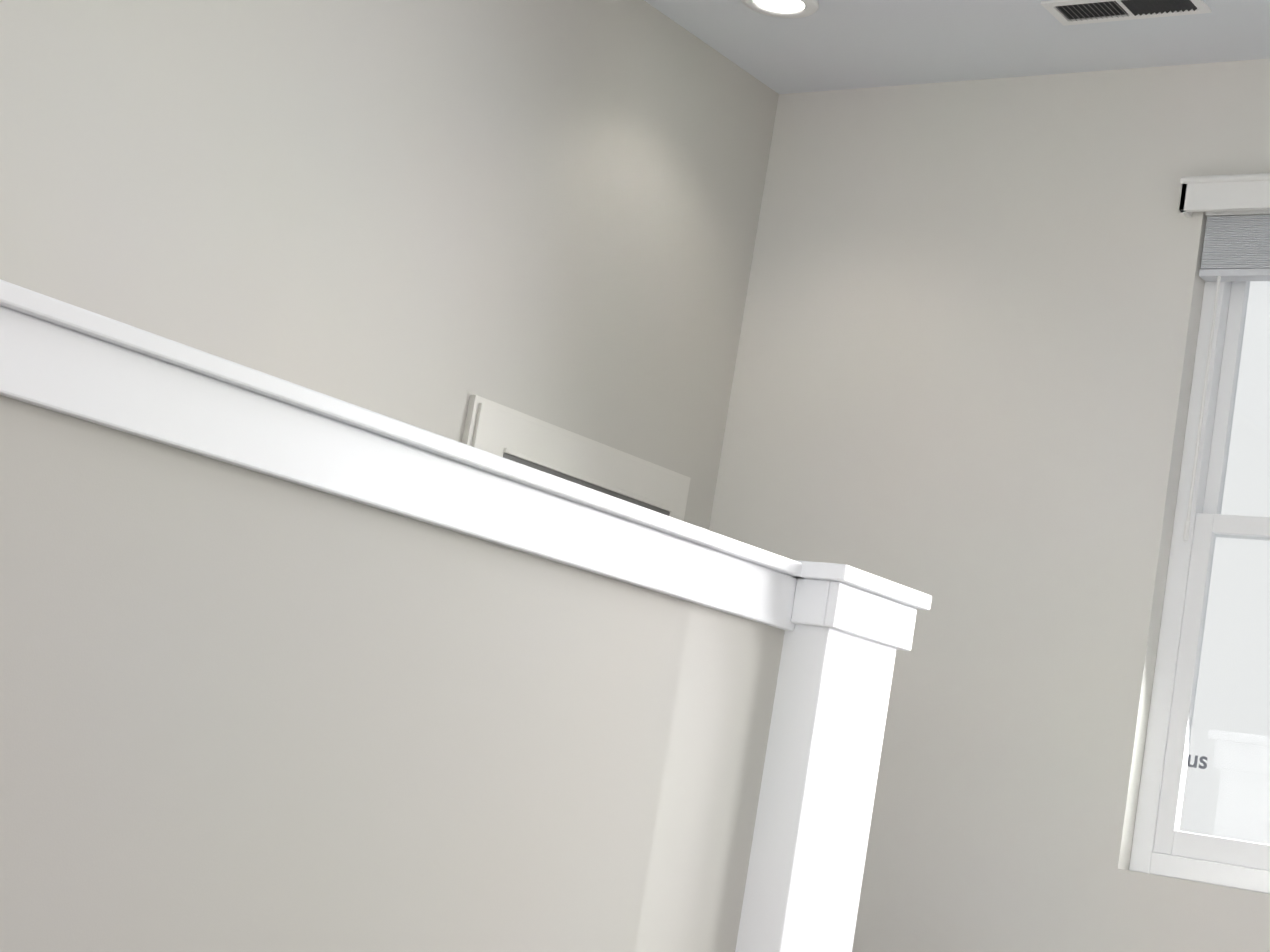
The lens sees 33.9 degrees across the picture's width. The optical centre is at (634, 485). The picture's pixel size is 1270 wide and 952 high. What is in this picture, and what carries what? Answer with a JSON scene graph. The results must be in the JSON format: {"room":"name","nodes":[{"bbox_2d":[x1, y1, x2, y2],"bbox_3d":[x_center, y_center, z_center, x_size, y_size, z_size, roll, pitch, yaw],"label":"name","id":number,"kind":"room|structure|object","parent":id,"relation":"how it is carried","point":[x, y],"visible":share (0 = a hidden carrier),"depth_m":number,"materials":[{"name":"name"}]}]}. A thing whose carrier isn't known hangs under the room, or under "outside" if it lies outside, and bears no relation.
{"room":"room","nodes":[
{"label":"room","id":0,"kind":"room"},
{"bbox_2d":[0,0,778,529],"bbox_3d":[-1.360,-0.337,3.078,0.140,2.440,5.430,4,-10,36],"label":"wall","id":1,"kind":"structure","parent":0,"point":[430,214],"depth_m":4.19,"materials":[{"name":"beige paint"}]},
{"bbox_2d":[462,395,690,520],"bbox_3d":[-0.145,0.189,4.627,0.040,0.602,0.816,4,-10,36],"label":"air conditioner","id":2,"kind":"object","parent":1,"relation":"attached to","point":[495,428],"visible":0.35,"depth_m":4.61,"materials":[{"name":"paint"}]},
{"bbox_2d":[644,0,1269,93],"bbox_3d":[0.696,-1.474,1.902,4.730,0.120,5.430,4,-10,36],"label":"ceiling","id":3,"kind":"structure","parent":0,"point":[828,45],"depth_m":4.71,"materials":[{"name":"white paint"}]},
{"bbox_2d":[741,0,818,17],"bbox_3d":[0.320,-1.077,4.636,0.180,0.011,0.180,4,-10,36],"label":"recessed light","id":4,"kind":"object","parent":3,"relation":"in","point":[789,8],"visible":1,"depth_m":4.66,"materials":[{"name":"white plastic"}]},
{"bbox_2d":[1041,0,1211,25],"bbox_3d":[1.025,-1.001,4.361,0.330,0.008,0.120,4,-10,36],"label":"ceiling vent","id":5,"kind":"object","parent":3,"relation":"in","point":[1068,12],"visible":1,"depth_m":4.38,"materials":[{"name":"white metal"}]},
{"bbox_2d":[709,59,1269,951],"bbox_3d":[1.996,0.329,3.824,4.450,2.440,0.140,4,-10,36],"label":"wall","id":6,"kind":"structure","parent":0,"point":[965,363],"depth_m":4.66,"materials":[{"name":"beige paint"}]},
{"bbox_2d":[1129,281,1269,893],"bbox_3d":[1.534,0.123,4.244,0.890,1.460,0.078,4,-10,36],"label":"window","id":7,"kind":"structure","parent":6,"relation":"in","point":[1162,845],"depth_m":4.41,"materials":[{"name":"white plastic"}]},
{"bbox_2d":[1179,173,1269,540],"bbox_3d":[1.528,-0.253,4.223,0.943,0.787,0.108,4,-10,36],"label":"window blind","id":8,"kind":"object","parent":7,"relation":"attached to","point":[1236,209],"visible":0.96,"depth_m":4.46,"materials":[{"name":"white fabric"}]},
{"bbox_3d":[0.280,1.027,1.543,4.730,0.120,5.430,4,-10,36],"label":"floor carpet","id":9,"kind":"object","parent":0,"visible":0},
{"bbox_2d":[0,395,784,951],"bbox_3d":[-0.973,0.282,1.804,0.120,1.000,3.825,4,-10,36],"label":"wall","id":10,"kind":"structure","parent":9,"relation":"on","point":[246,709],"depth_m":2.53,"materials":[{"name":"beige paint"}]},
{"bbox_2d":[0,279,931,951],"bbox_3d":[-0.892,0.274,1.914,0.348,1.074,4.089,4,-10,36],"label":"trim","id":11,"kind":"structure","parent":10,"relation":"attached to","point":[848,629],"depth_m":2.91,"materials":[{"name":"white paint"}]},
{"label":"outside","id":12,"kind":"structure","parent":0,"visible":0},
{"bbox_2d":[1179,281,1269,844],"bbox_3d":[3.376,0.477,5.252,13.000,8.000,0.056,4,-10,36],"label":"window glass","id":13,"kind":"object","parent":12,"point":[1246,717],"depth_m":6.34,"materials":[{"name":"clear glass"}]}
]}

